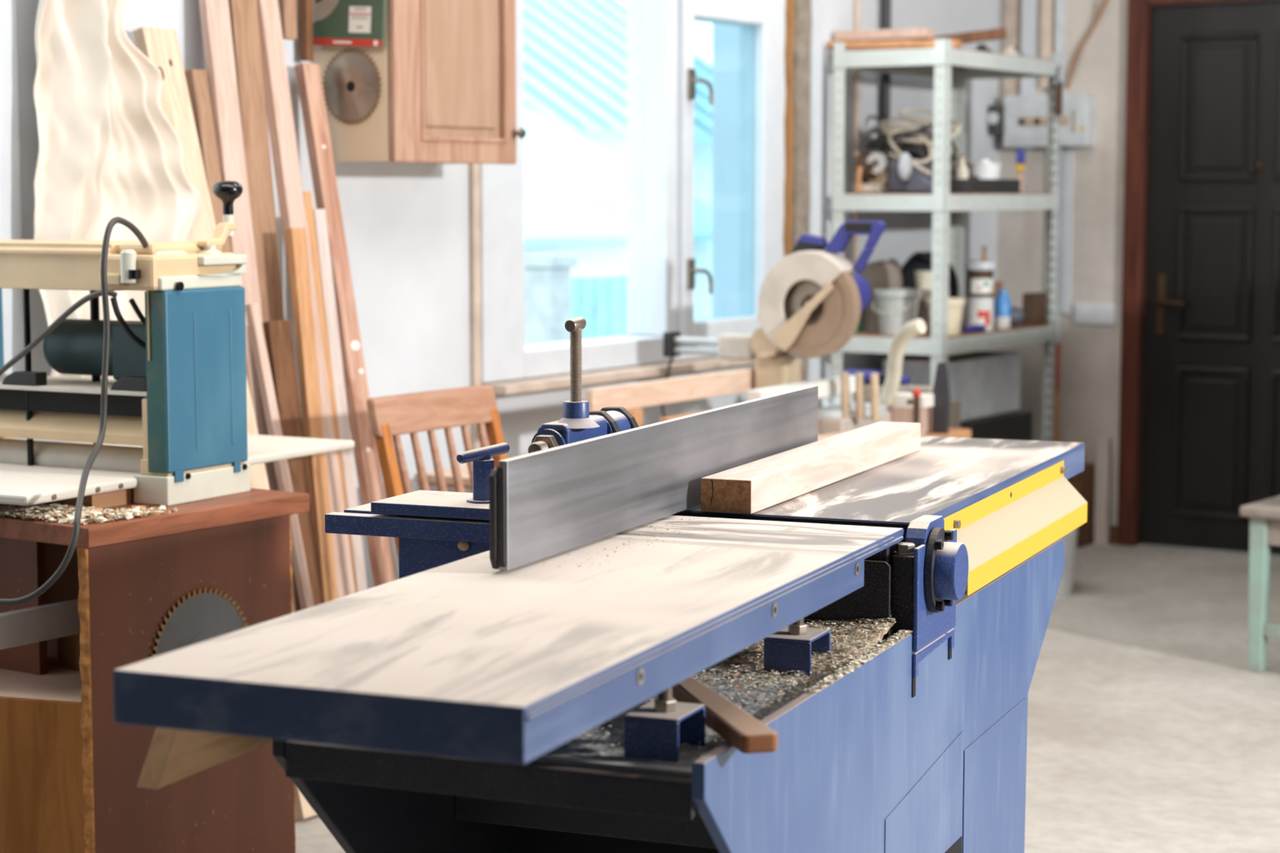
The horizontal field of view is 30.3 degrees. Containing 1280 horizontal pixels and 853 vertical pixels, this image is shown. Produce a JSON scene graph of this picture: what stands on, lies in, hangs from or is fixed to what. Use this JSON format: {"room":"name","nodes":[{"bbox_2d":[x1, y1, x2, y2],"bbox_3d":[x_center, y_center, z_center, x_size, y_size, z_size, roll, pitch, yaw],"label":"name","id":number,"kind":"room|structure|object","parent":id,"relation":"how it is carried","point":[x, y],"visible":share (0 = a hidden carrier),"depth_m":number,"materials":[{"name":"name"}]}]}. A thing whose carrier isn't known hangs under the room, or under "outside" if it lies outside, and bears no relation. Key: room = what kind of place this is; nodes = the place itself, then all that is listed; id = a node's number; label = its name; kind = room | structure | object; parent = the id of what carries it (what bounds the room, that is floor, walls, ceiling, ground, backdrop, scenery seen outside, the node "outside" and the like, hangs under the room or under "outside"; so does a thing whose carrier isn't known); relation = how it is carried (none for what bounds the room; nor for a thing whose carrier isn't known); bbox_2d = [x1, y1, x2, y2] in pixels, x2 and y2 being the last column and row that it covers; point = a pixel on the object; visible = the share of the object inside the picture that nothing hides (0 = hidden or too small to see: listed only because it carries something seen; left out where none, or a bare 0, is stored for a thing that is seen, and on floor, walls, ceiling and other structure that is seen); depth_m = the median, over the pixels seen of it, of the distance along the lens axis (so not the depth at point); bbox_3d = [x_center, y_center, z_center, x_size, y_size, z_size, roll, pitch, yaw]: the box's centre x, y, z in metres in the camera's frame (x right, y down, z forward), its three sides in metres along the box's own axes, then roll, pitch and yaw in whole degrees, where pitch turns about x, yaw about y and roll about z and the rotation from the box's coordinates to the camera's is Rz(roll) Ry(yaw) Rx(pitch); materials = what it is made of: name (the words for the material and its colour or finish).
{"room":"woodworking shop","nodes":[
{"label":"woodworking shop","id":0,"kind":"room"},
{"bbox_2d":[137,727,272,789],"bbox_3d":[-0.387,0.318,2.878,0.026,0.072,0.749,2,6,22],"label":"pine offcut","id":1,"kind":"object","parent":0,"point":[174,755],"visible":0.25,"depth_m":2.58,"materials":[{"name":"wood"}]},
{"bbox_2d":[15,0,999,589],"bbox_3d":[-1.279,-0.641,4.937,0.250,2.900,9.900,4,7,32],"label":"wall","id":2,"kind":"structure","parent":0,"point":[406,224],"depth_m":6.02,"materials":[{"name":"white paint"}]},
{"bbox_2d":[0,0,25,373],"bbox_3d":[-1.614,-0.648,4.255,0.140,1.350,1.195,4,7,32],"label":"window","id":3,"kind":"structure","parent":2,"relation":"in","point":[11,212],"depth_m":4.71,"materials":[{"name":"white paint"}]},
{"bbox_2d":[277,0,297,39],"bbox_3d":[-0.802,-1.229,5.343,0.024,0.700,0.044,4,7,32],"label":"batten","id":4,"kind":"object","parent":2,"relation":"hanging from","point":[287,8],"visible":0.76,"depth_m":5.36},
{"bbox_2d":[298,0,313,61],"bbox_3d":[-0.768,-1.191,5.414,0.020,0.700,0.024,4,7,32],"label":"batten","id":5,"kind":"object","parent":2,"relation":"hanging from","point":[305,6],"visible":1,"depth_m":5.43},
{"bbox_2d":[311,0,526,164],"bbox_3d":[-0.521,-1.054,5.616,0.275,0.854,0.491,4,7,32],"label":"upper cabinet","id":6,"kind":"object","parent":2,"relation":"attached to","point":[446,68],"depth_m":5.50,"materials":[{"name":"brown wood"}]},
{"bbox_2d":[312,0,386,46],"bbox_3d":[-0.669,-0.980,5.417,0.227,0.225,0.012,3,7,31],"label":"package","id":7,"kind":"object","parent":6,"relation":"hanging from","point":[361,23],"visible":1,"depth_m":5.41,"materials":[{"name":"green cardboard"}]},
{"bbox_2d":[312,0,338,22],"bbox_3d":[-0.718,-1.010,5.439,0.085,0.165,0.001,7,9,31],"label":"picture","id":8,"kind":"object","parent":7,"relation":"attached to","point":[322,9],"depth_m":5.45},
{"bbox_2d":[468,163,481,449],"bbox_3d":[-0.424,-0.453,6.077,0.014,2.300,0.030,4,7,32],"label":"trim","id":9,"kind":"structure","parent":2,"relation":"attached to","point":[473,168],"depth_m":6.08,"materials":[{"name":"wood"}]},
{"bbox_2d":[480,0,785,395],"bbox_3d":[0.005,-0.897,6.762,0.216,1.492,1.645,4,7,32],"label":"window","id":10,"kind":"structure","parent":2,"relation":"in","point":[661,80],"depth_m":6.87,"materials":[{"name":"white paint"}]},
{"bbox_2d":[782,0,811,381],"bbox_3d":[0.489,-0.893,7.469,0.049,2.900,0.130,4,7,32],"label":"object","id":11,"kind":"structure","parent":2,"relation":"attached to","point":[797,188],"depth_m":7.44,"materials":[{"name":"brown wood"}]},
{"bbox_2d":[807,0,1073,392],"bbox_3d":[1.062,-0.961,8.156,0.270,2.900,1.536,4,7,33],"label":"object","id":12,"kind":"structure","parent":2,"relation":"attached to","point":[1029,7],"depth_m":8.69,"materials":[{"name":"white paint"}]},
{"bbox_2d":[986,104,1004,134],"bbox_3d":[1.335,-1.141,8.803,0.050,0.110,0.116,4,7,32],"label":"electric meter","id":13,"kind":"object","parent":2,"relation":"attached to","point":[995,117],"visible":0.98,"depth_m":8.76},
{"bbox_3d":[-1.133,-1.341,4.805,0.061,0.040,0.450,4,7,32],"label":"rail","id":14,"kind":"object","parent":2,"relation":"attached to","visible":0},
{"bbox_2d":[33,0,199,379],"bbox_3d":[-1.034,-0.680,4.783,0.176,1.291,0.389,5,7,38],"label":"wooden board","id":15,"kind":"object","parent":14,"relation":"hanging from","point":[108,148],"visible":0.6,"depth_m":4.74,"materials":[{"name":"wood"}]},
{"bbox_2d":[295,542,1279,852],"bbox_3d":[0.502,0.987,3.981,4.450,0.150,9.900,4,7,32],"label":"floor","id":16,"kind":"structure","parent":0,"point":[1150,729],"depth_m":5.91,"materials":[{"name":"concrete"}]},
{"bbox_2d":[0,488,309,852],"bbox_3d":[-1.081,0.500,4.328,0.744,0.750,0.603,4,7,34],"label":"bench","id":17,"kind":"object","parent":16,"relation":"on","point":[70,774],"depth_m":4.06,"materials":[{"name":"brown wood"}]},
{"bbox_2d":[0,598,79,649],"bbox_3d":[-1.003,0.338,4.190,0.024,0.058,0.380,4,7,34],"label":"batten","id":18,"kind":"object","parent":17,"relation":"on","point":[21,627],"visible":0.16,"depth_m":4.11,"materials":[{"name":"wood"}]},
{"bbox_2d":[0,638,81,702],"bbox_3d":[-1.091,0.433,4.303,0.670,0.012,0.537,4,7,34],"label":"shelf","id":19,"kind":"object","parent":17,"relation":"attached to","point":[58,680],"depth_m":4.14,"materials":[{"name":"wood"}]},
{"bbox_2d":[0,502,177,524],"bbox_3d":[-1.015,0.139,4.108,0.396,0.019,0.243,4,7,34],"label":"wood shavings","id":20,"kind":"object","parent":17,"relation":"on","point":[98,518],"visible":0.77,"depth_m":4.01,"materials":[{"name":"brown wood"}]},
{"bbox_2d":[0,180,354,605],"bbox_3d":[-1.012,-0.108,4.372,0.706,0.690,1.071,3,6,28],"label":"thickness planer","id":21,"kind":"object","parent":17,"relation":"on","point":[170,428],"visible":1,"depth_m":4.25,"materials":[{"name":"teal metal"}]},
{"bbox_2d":[184,68,253,409],"bbox_3d":[-0.854,0.013,5.114,0.281,1.560,0.046,4,7,32],"label":"leaning board","id":22,"kind":"object","parent":16,"relation":"on","point":[197,80],"visible":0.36,"depth_m":5.09,"materials":[{"name":"wood"}]},
{"bbox_2d":[133,26,316,820],"bbox_3d":[-0.852,-0.014,4.968,0.435,1.641,0.100,4,7,32],"label":"leaning board","id":23,"kind":"object","parent":16,"relation":"on","point":[161,46],"visible":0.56,"depth_m":4.99,"materials":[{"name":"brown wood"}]},
{"bbox_2d":[199,0,293,601],"bbox_3d":[-0.849,-0.163,5.168,0.250,1.899,0.072,4,7,32],"label":"leaning board","id":24,"kind":"object","parent":16,"relation":"on","point":[215,14],"visible":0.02,"depth_m":5.15,"materials":[{"name":"wood"}]},
{"bbox_2d":[227,0,298,612],"bbox_3d":[-0.819,-0.197,5.257,0.198,1.948,0.084,4,7,32],"label":"leaning board","id":25,"kind":"object","parent":16,"relation":"on","point":[244,19],"visible":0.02,"depth_m":5.23,"materials":[{"name":"wood"}]},
{"bbox_2d":[244,303,314,610],"bbox_3d":[-0.734,0.269,5.065,0.252,1.059,0.026,4,7,32],"label":"leaning board","id":26,"kind":"object","parent":16,"relation":"on","point":[252,310],"visible":0.52,"depth_m":5.06,"materials":[{"name":"wood"}]},
{"bbox_2d":[262,320,324,610],"bbox_3d":[-0.730,0.280,5.159,0.164,1.019,0.070,4,7,32],"label":"leaning board","id":27,"kind":"object","parent":16,"relation":"on","point":[277,334],"visible":0.5,"depth_m":5.15,"materials":[{"name":"wood"}]},
{"bbox_2d":[257,0,355,598],"bbox_3d":[-0.734,-0.151,5.295,0.305,1.849,0.060,4,7,32],"label":"leaning board","id":28,"kind":"object","parent":16,"relation":"on","point":[277,90],"visible":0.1,"depth_m":5.28,"materials":[{"name":"wood"}]},
{"bbox_2d":[285,227,337,602],"bbox_3d":[-0.709,0.171,5.244,0.137,1.219,0.046,4,7,32],"label":"leaning board","id":29,"kind":"object","parent":16,"relation":"on","point":[299,269],"visible":0.54,"depth_m":5.22,"materials":[{"name":"orange wood"}]},
{"bbox_2d":[302,191,357,593],"bbox_3d":[-0.682,0.121,5.343,0.193,1.299,0.027,4,7,32],"label":"leaning board","id":30,"kind":"object","parent":16,"relation":"on","point":[307,194],"visible":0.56,"depth_m":5.33,"materials":[{"name":"orange wood"}]},
{"bbox_2d":[313,208,367,592],"bbox_3d":[-0.665,0.137,5.387,0.175,1.259,0.040,4,7,32],"label":"leaning board","id":31,"kind":"object","parent":16,"relation":"on","point":[320,216],"visible":0.54,"depth_m":5.37,"materials":[{"name":"brown wood"}]},
{"bbox_2d":[294,62,397,586],"bbox_3d":[-0.642,-0.033,5.421,0.308,1.590,0.058,4,7,32],"label":"leaning board","id":32,"kind":"object","parent":16,"relation":"on","point":[310,88],"visible":0.76,"depth_m":5.40,"materials":[{"name":"wood"}]},
{"bbox_2d":[366,384,507,560],"bbox_3d":[-0.240,0.371,5.007,0.511,0.874,0.430,4,7,32],"label":"wooden chair","id":33,"kind":"object","parent":16,"relation":"on","point":[393,415],"visible":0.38,"depth_m":5.05,"materials":[{"name":"brown wood"}]},
{"bbox_2d":[413,465,472,493],"bbox_3d":[-0.267,0.426,5.628,0.420,0.640,0.330,4,7,32],"label":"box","id":34,"kind":"object","parent":16,"relation":"on","point":[447,472],"visible":0.13,"depth_m":5.54,"materials":[{"name":"brown wood"}]},
{"bbox_2d":[112,316,1087,852],"bbox_3d":[0.019,0.406,3.334,0.883,1.134,2.389,2,6,22],"label":"jointer","id":35,"kind":"object","parent":16,"relation":"on","point":[566,652],"visible":1,"depth_m":2.89,"materials":[{"name":"metal"}]},
{"bbox_2d":[466,497,488,503],"bbox_3d":[-0.217,0.103,3.290,0.047,0.003,0.047,2,6,22],"label":"washer","id":36,"kind":"object","parent":35,"relation":"in","point":[469,500],"depth_m":3.27,"materials":[{"name":"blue metal"}]},
{"bbox_2d":[531,428,565,446],"bbox_3d":[-0.122,0.028,3.147,0.049,0.049,0.006,2,6,22],"label":"washer","id":37,"kind":"object","parent":35,"relation":"in","point":[559,438],"depth_m":3.14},
{"bbox_2d":[531,588,966,777],"bbox_3d":[0.149,0.280,3.309,0.485,0.010,1.650,2,6,22],"label":"tray","id":38,"kind":"object","parent":35,"relation":"on","point":[773,693],"depth_m":2.75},
{"bbox_2d":[700,421,920,514],"bbox_3d":[0.287,0.057,3.734,0.077,0.048,0.889,2,6,22],"label":"beam","id":39,"kind":"structure","parent":35,"relation":"on","point":[753,486],"depth_m":3.57,"materials":[{"name":"wood"}]},
{"bbox_2d":[893,542,915,555],"bbox_3d":[0.355,0.164,3.166,0.030,0.014,0.030,0,6,0],"label":"bolt","id":40,"kind":"object","parent":35,"relation":"in","point":[904,548],"depth_m":3.16,"materials":[{"name":"metal"}]},
{"bbox_2d":[945,836,961,852],"bbox_3d":[0.448,0.704,3.396,0.001,0.210,0.100,2,6,22],"label":"vent","id":41,"kind":"object","parent":35,"relation":"attached to","point":[957,847],"depth_m":3.41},
{"bbox_2d":[831,38,1060,441],"bbox_3d":[1.036,-0.377,7.970,0.403,1.775,0.940,4,7,32],"label":"metal rack","id":42,"kind":"object","parent":16,"relation":"on","point":[949,67],"visible":0.59,"depth_m":7.62,"materials":[{"name":"metal"}]},
{"bbox_2d":[853,151,891,193],"bbox_3d":[0.768,-0.833,7.742,0.114,0.137,0.144,4,7,32],"label":"grinder","id":43,"kind":"object","parent":42,"relation":"on","point":[871,166],"visible":0.95,"depth_m":7.71,"materials":[{"name":"orange metal"}]},
{"bbox_2d":[865,124,933,155],"bbox_3d":[0.851,-0.936,7.728,0.248,0.104,0.118,4,7,32],"label":"power cable","id":44,"kind":"object","parent":43,"relation":"on","point":[883,140],"visible":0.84,"depth_m":7.71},
{"bbox_2d":[860,260,902,332],"bbox_3d":[0.794,-0.431,7.809,0.144,0.235,0.143,4,7,32],"label":"dome","id":45,"kind":"object","parent":42,"relation":"on","point":[879,274],"visible":0.62,"depth_m":7.76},
{"bbox_2d":[827,40,962,48],"bbox_3d":[0.815,-1.226,7.592,0.440,0.024,0.050,4,7,26],"label":"plank","id":46,"kind":"object","parent":42,"relation":"on","point":[868,44],"visible":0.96,"depth_m":7.58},
{"bbox_2d":[835,27,933,40],"bbox_3d":[0.787,-1.262,7.619,0.320,0.030,0.060,3,6,28],"label":"plank","id":47,"kind":"object","parent":46,"relation":"on","point":[917,33],"visible":0.94,"depth_m":7.59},
{"bbox_2d":[872,288,921,334],"bbox_3d":[0.833,-0.372,7.668,0.157,0.145,0.160,4,7,32],"label":"bucket","id":48,"kind":"object","parent":42,"relation":"on","point":[896,307],"visible":0.84,"depth_m":7.62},
{"bbox_2d":[888,146,933,193],"bbox_3d":[0.885,-0.829,7.643,0.166,0.150,0.107,4,7,32],"label":"power tool","id":49,"kind":"object","parent":42,"relation":"on","point":[904,177],"visible":0.93,"depth_m":7.62,"materials":[{"name":"plastic"}]},
{"bbox_2d":[888,128,933,175],"bbox_3d":[0.881,-0.874,7.647,0.170,0.177,0.086,4,7,32],"label":"power cable","id":50,"kind":"object","parent":49,"relation":"on","point":[914,162],"visible":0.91,"depth_m":7.63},
{"bbox_2d":[904,129,958,174],"bbox_3d":[0.943,-0.889,7.674,0.189,0.142,0.093,4,7,32],"label":"power cable","id":51,"kind":"object","parent":49,"relation":"on","point":[953,155],"visible":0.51,"depth_m":7.64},
{"bbox_2d":[900,251,959,297],"bbox_3d":[0.974,-0.465,8.019,0.220,0.259,0.165,4,7,32],"label":"tool bag","id":52,"kind":"object","parent":42,"relation":"on","point":[917,261],"visible":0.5,"depth_m":7.96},
{"bbox_2d":[916,289,949,333],"bbox_3d":[0.938,-0.382,7.795,0.130,0.139,0.100,4,7,32],"label":"carton","id":53,"kind":"object","parent":42,"relation":"on","point":[923,308],"visible":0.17,"depth_m":7.74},
{"bbox_2d":[914,271,932,289],"bbox_3d":[0.938,-0.481,7.779,0.072,0.060,0.072,4,7,32],"label":"cup","id":54,"kind":"object","parent":53,"relation":"on","point":[923,278],"visible":0.68,"depth_m":7.75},
{"bbox_2d":[926,297,964,335],"bbox_3d":[0.988,-0.356,7.648,0.124,0.118,0.124,4,7,32],"label":"bucket","id":55,"kind":"object","parent":42,"relation":"on","point":[955,304],"visible":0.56,"depth_m":7.61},
{"bbox_2d":[929,154,968,178],"bbox_3d":[1.032,-0.862,8.073,0.120,0.130,0.160,4,7,32],"label":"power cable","id":56,"kind":"object","parent":42,"relation":"on","point":[956,163],"visible":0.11,"depth_m":8.02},
{"bbox_2d":[948,400,960,428],"bbox_3d":[0.945,0.028,7.660,0.160,0.220,0.090,4,7,32],"label":"carton","id":57,"kind":"object","parent":42,"relation":"on","point":[954,406],"visible":0.11,"depth_m":7.61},
{"bbox_2d":[906,26,1006,44],"bbox_3d":[1.013,-1.282,7.852,0.401,0.082,0.040,0,6,3],"label":"plank","id":58,"kind":"object","parent":42,"relation":"on","point":[999,33],"visible":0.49,"depth_m":7.83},
{"bbox_2d":[962,324,986,333],"bbox_3d":[1.096,-0.322,7.755,0.026,0.026,0.121,4,7,37],"label":"tool","id":59,"kind":"object","parent":42,"relation":"on","point":[972,328],"visible":1,"depth_m":7.74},
{"bbox_2d":[965,296,994,331],"bbox_3d":[1.130,-0.376,7.870,0.095,0.113,0.095,4,7,32],"label":"tin","id":60,"kind":"object","parent":42,"relation":"on","point":[979,310],"visible":0.87,"depth_m":7.83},
{"bbox_2d":[963,245,997,297],"bbox_3d":[1.130,-0.517,7.856,0.112,0.169,0.112,4,7,32],"label":"tin","id":61,"kind":"object","parent":60,"relation":"on","point":[980,273],"depth_m":7.82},
{"bbox_2d":[949,178,1020,193],"bbox_3d":[1.119,-0.798,7.859,0.140,0.046,0.400,4,7,32],"label":"tray","id":62,"kind":"object","parent":42,"relation":"on","point":[957,185],"visible":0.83,"depth_m":7.74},
{"bbox_2d":[955,156,968,178],"bbox_3d":[1.058,-0.830,7.776,0.044,0.112,0.043,4,7,32],"label":"glue bottle","id":63,"kind":"object","parent":62,"relation":"in","point":[962,171],"visible":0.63,"depth_m":7.76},
{"bbox_2d":[966,158,1001,178],"bbox_3d":[1.149,-0.840,7.902,0.116,0.108,0.116,4,7,32],"label":"pot","id":64,"kind":"object","parent":62,"relation":"in","point":[984,169],"visible":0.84,"depth_m":7.86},
{"bbox_2d":[960,409,1032,440],"bbox_3d":[1.066,0.028,8.093,0.340,0.135,0.620,4,7,32],"label":"tool case","id":65,"kind":"object","parent":42,"relation":"on","point":[1016,424],"visible":0.17,"depth_m":8.05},
{"bbox_2d":[882,351,1020,422],"bbox_3d":[1.063,-0.140,8.043,0.260,0.200,0.550,4,7,32],"label":"foam box","id":66,"kind":"object","parent":65,"relation":"on","point":[985,383],"visible":0.55,"depth_m":7.93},
{"bbox_2d":[991,281,1003,298],"bbox_3d":[1.217,-0.424,8.167,0.016,0.150,0.140,4,7,32],"label":"flat box","id":67,"kind":"object","parent":42,"relation":"on","point":[997,285],"visible":0.22,"depth_m":8.17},
{"bbox_2d":[993,288,1011,328],"bbox_3d":[1.223,-0.397,7.990,0.058,0.132,0.058,4,7,32],"label":"bottle","id":68,"kind":"object","parent":42,"relation":"on","point":[1002,304],"visible":1,"depth_m":7.97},
{"bbox_2d":[1000,46,1019,55],"bbox_3d":[1.254,-1.271,8.029,0.074,0.038,0.073,4,7,32],"label":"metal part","id":69,"kind":"object","parent":42,"relation":"on","point":[1009,50],"visible":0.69,"depth_m":8.01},
{"bbox_2d":[1010,306,1025,326],"bbox_3d":[1.277,-0.377,8.098,0.080,0.069,0.088,4,7,32],"label":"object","id":70,"kind":"object","parent":42,"relation":"on","point":[1017,315],"visible":0.75,"depth_m":8.07,"materials":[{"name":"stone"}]},
{"bbox_2d":[1015,149,1026,192],"bbox_3d":[1.298,-0.871,8.068,0.026,0.149,0.065,2,6,18],"label":"clamp","id":71,"kind":"object","parent":42,"relation":"on","point":[1020,154],"visible":0.92,"depth_m":8.05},
{"bbox_2d":[1022,292,1046,325],"bbox_3d":[1.369,-0.409,8.214,0.050,0.110,0.100,4,7,32],"label":"wooden box","id":72,"kind":"object","parent":42,"relation":"on","point":[1033,304],"visible":1,"depth_m":8.18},
{"bbox_2d":[1054,65,1062,115],"bbox_3d":[1.441,-1.157,8.142,0.015,0.172,0.040,4,7,32],"label":"clip","id":73,"kind":"object","parent":42,"relation":"hanging from","point":[1058,86],"visible":1,"depth_m":8.13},
{"bbox_3d":[0.884,-0.842,7.827,0.170,0.140,0.123,4,7,32],"label":"orbital sander","id":74,"kind":"object","parent":42,"relation":"on","visible":0},
{"bbox_2d":[875,116,955,152],"bbox_3d":[0.897,-0.951,7.723,0.281,0.115,0.129,4,7,32],"label":"power cable","id":75,"kind":"object","parent":74,"relation":"on","point":[884,128],"visible":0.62,"depth_m":7.68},
{"bbox_2d":[899,107,961,146],"bbox_3d":[0.945,-0.982,7.761,0.234,0.129,0.110,4,7,32],"label":"power cable","id":76,"kind":"object","parent":75,"relation":"on","point":[957,125],"visible":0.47,"depth_m":7.75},
{"bbox_2d":[923,427,971,438],"bbox_3d":[0.374,0.365,6.339,0.460,0.620,1.450,4,7,32],"label":"workbench","id":77,"kind":"object","parent":16,"relation":"on","point":[953,433],"visible":0.02,"depth_m":6.73,"materials":[{"name":"brown wood"}]},
{"bbox_2d":[626,408,642,426],"bbox_3d":[-0.042,0.021,6.003,0.060,0.130,0.090,4,7,32],"label":"wood block","id":78,"kind":"object","parent":77,"relation":"on","point":[637,413],"visible":0.13,"depth_m":6.00,"materials":[{"name":"orange wood"}]},
{"bbox_2d":[585,362,804,410],"bbox_3d":[0.168,-0.108,6.327,0.022,0.062,1.110,4,7,32],"label":"plank","id":79,"kind":"object","parent":78,"relation":"on","point":[652,393],"visible":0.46,"depth_m":6.17,"materials":[{"name":"brown wood"}]},
{"bbox_2d":[661,220,925,435],"bbox_3d":[0.422,-0.267,6.519,0.674,0.602,0.502,-1,6,-7],"label":"saw","id":80,"kind":"object","parent":77,"relation":"on","point":[811,302],"visible":0.95,"depth_m":6.39,"materials":[{"name":"beige metal"}]},
{"bbox_2d":[886,406,931,433],"bbox_3d":[0.757,-0.020,6.700,0.100,0.075,0.100,4,7,32],"label":"wood block","id":81,"kind":"object","parent":77,"relation":"on","point":[899,414],"visible":0.42,"depth_m":6.66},
{"bbox_2d":[892,391,933,408],"bbox_3d":[0.770,-0.075,6.686,0.110,0.035,0.080,4,7,32],"label":"carton","id":82,"kind":"object","parent":81,"relation":"on","point":[926,400],"visible":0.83,"depth_m":6.66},
{"bbox_2d":[906,388,923,435],"bbox_3d":[0.755,-0.038,6.571,0.050,0.135,0.062,4,7,32],"label":"clamp","id":83,"kind":"object","parent":77,"relation":"on","point":[916,393],"visible":0.66,"depth_m":6.58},
{"bbox_2d":[930,407,932,429],"bbox_3d":[0.717,-0.031,6.861,0.280,0.064,0.130,4,7,32],"label":"carton","id":84,"kind":"object","parent":77,"relation":"on","point":[931,407],"visible":0.03,"depth_m":6.79,"materials":[{"name":"cardboard"}]},
{"bbox_2d":[852,383,933,407],"bbox_3d":[0.717,-0.090,6.855,0.300,0.055,0.110,4,7,32],"label":"carton","id":85,"kind":"object","parent":84,"relation":"on","point":[906,388],"visible":0.17,"depth_m":6.80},
{"bbox_2d":[845,368,910,386],"bbox_3d":[0.689,-0.141,6.869,0.202,0.042,0.044,4,7,38],"label":"tool","id":86,"kind":"object","parent":85,"relation":"on","point":[905,380],"visible":0.31,"depth_m":6.86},
{"bbox_2d":[931,362,950,433],"bbox_3d":[0.849,-0.081,6.678,0.046,0.200,0.024,4,7,32],"label":"bar","id":87,"kind":"object","parent":77,"relation":"on","point":[940,410],"visible":1,"depth_m":6.67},
{"bbox_3d":[0.376,-0.002,6.284,0.060,0.120,0.300,4,7,32],"label":"wood block","id":88,"kind":"object","parent":77,"relation":"on","visible":0},
{"bbox_2d":[747,375,855,400],"bbox_3d":[0.447,-0.096,6.384,0.040,0.045,0.600,3,7,30],"label":"batten","id":89,"kind":"object","parent":88,"relation":"on","point":[827,387],"visible":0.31,"depth_m":6.41,"materials":[{"name":"wood"}]},
{"bbox_2d":[1053,392,1059,441],"bbox_3d":[1.533,0.154,8.761,0.028,0.560,0.024,4,7,32],"label":"stick","id":90,"kind":"object","parent":16,"relation":"on","point":[1056,395],"visible":0.24,"depth_m":8.73,"materials":[{"name":"orange wood"}]},
{"bbox_2d":[1055,528,1077,598],"bbox_3d":[1.290,0.392,7.682,0.277,0.300,0.289,4,7,32],"label":"bucket","id":91,"kind":"object","parent":16,"relation":"on","point":[1065,587],"visible":0.12,"depth_m":7.61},
{"bbox_2d":[1066,462,1094,547],"bbox_3d":[1.596,0.288,8.734,0.120,0.300,0.120,4,7,32],"label":"carton","id":92,"kind":"object","parent":16,"relation":"on","point":[1083,482],"visible":0.36,"depth_m":8.69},
{"bbox_2d":[1093,436,1111,546],"bbox_3d":[1.706,0.238,8.725,0.050,0.400,0.030,4,7,32],"label":"board","id":93,"kind":"object","parent":16,"relation":"on","point":[1103,444],"visible":1,"depth_m":8.71,"materials":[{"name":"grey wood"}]},
{"bbox_2d":[1240,495,1279,672],"bbox_3d":[1.919,0.436,6.460,0.430,0.455,0.430,4,7,36],"label":"stool","id":94,"kind":"object","parent":16,"relation":"on","point":[1264,515],"visible":1,"depth_m":6.40,"materials":[{"name":"paint"}]},
{"bbox_2d":[995,0,1279,546],"bbox_3d":[3.093,-0.937,7.909,4.000,2.900,0.200,4,7,32],"label":"wall","id":95,"kind":"structure","parent":0,"point":[1091,353],"depth_m":8.73,"materials":[{"name":"paint"}]},
{"bbox_2d":[1003,93,1095,147],"bbox_3d":[1.505,-1.125,8.712,0.330,0.190,0.094,4,7,32],"label":"box","id":96,"kind":"object","parent":95,"relation":"attached to","point":[1025,117],"visible":0.91,"depth_m":8.68,"materials":[{"name":"grey metal"}]},
{"bbox_2d":[1054,342,1060,392],"bbox_3d":[1.550,0.059,8.811,0.016,0.740,0.012,4,7,32],"label":"strip","id":97,"kind":"object","parent":95,"relation":"attached to","point":[1057,344],"visible":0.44,"depth_m":8.78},
{"bbox_2d":[1065,0,1108,88],"bbox_3d":[1.650,-1.749,8.603,0.198,1.022,0.015,4,7,32],"label":"cable","id":98,"kind":"object","parent":95,"relation":"attached to","point":[1104,3],"visible":1,"depth_m":8.65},
{"bbox_2d":[1074,302,1114,324],"bbox_3d":[1.675,-0.416,8.724,0.154,0.078,0.014,4,7,32],"label":"socket plate","id":99,"kind":"object","parent":95,"relation":"attached to","point":[1098,313],"visible":1,"depth_m":8.72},
{"bbox_2d":[1077,306,1089,319],"bbox_3d":[1.639,-0.417,8.739,0.048,0.048,0.002,4,7,32],"label":"socket","id":100,"kind":"object","parent":99,"relation":"attached to","point":[1083,313],"depth_m":8.74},
{"bbox_2d":[1097,307,1109,320],"bbox_3d":[1.704,-0.413,8.698,0.048,0.048,0.002,4,7,32],"label":"socket","id":101,"kind":"object","parent":99,"relation":"attached to","point":[1103,313],"depth_m":8.70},
{"bbox_2d":[1093,524,1117,544],"bbox_3d":[1.554,0.389,8.880,0.505,0.070,0.014,4,7,32],"label":"baseboard","id":102,"kind":"structure","parent":95,"relation":"attached to","point":[1113,529],"depth_m":8.75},
{"bbox_2d":[1116,0,1279,555],"bbox_3d":[2.227,-0.555,8.417,1.024,2.040,0.166,4,7,32],"label":"door","id":103,"kind":"structure","parent":95,"relation":"in","point":[1199,410],"depth_m":8.52,"materials":[{"name":"brown wood"}]},
{"label":"outside","id":104,"kind":"structure","parent":0,"visible":0},
{"bbox_3d":[-7.565,-0.030,15.759,21.740,0.140,30.000,4,7,32],"label":"ground","id":105,"kind":"structure","parent":104,"visible":0},
{"bbox_2d":[524,253,577,345],"bbox_3d":[-0.369,-0.083,9.481,0.180,1.210,0.180,4,7,32],"label":"gate post","id":106,"kind":"object","parent":105,"relation":"on","point":[547,277],"visible":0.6,"depth_m":9.38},
{"bbox_2d":[570,275,627,339],"bbox_3d":[-0.141,-0.072,9.878,0.030,1.110,0.650,4,7,32],"label":"gate","id":107,"kind":"object","parent":105,"relation":"on","point":[601,300],"visible":0.23,"depth_m":9.77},
{"bbox_2d":[523,105,711,319],"bbox_3d":[-0.596,-0.607,11.207,1.400,1.910,2.200,4,7,32],"label":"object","id":108,"kind":"object","parent":105,"relation":"on","point":[575,188],"visible":0.11,"depth_m":11.13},
{"bbox_2d":[523,0,712,317],"bbox_3d":[-2.929,-1.881,12.960,3.560,4.100,9.900,4,7,32],"label":"roof","id":109,"kind":"object","parent":105,"relation":"on","point":[575,51],"visible":0.1,"depth_m":15.01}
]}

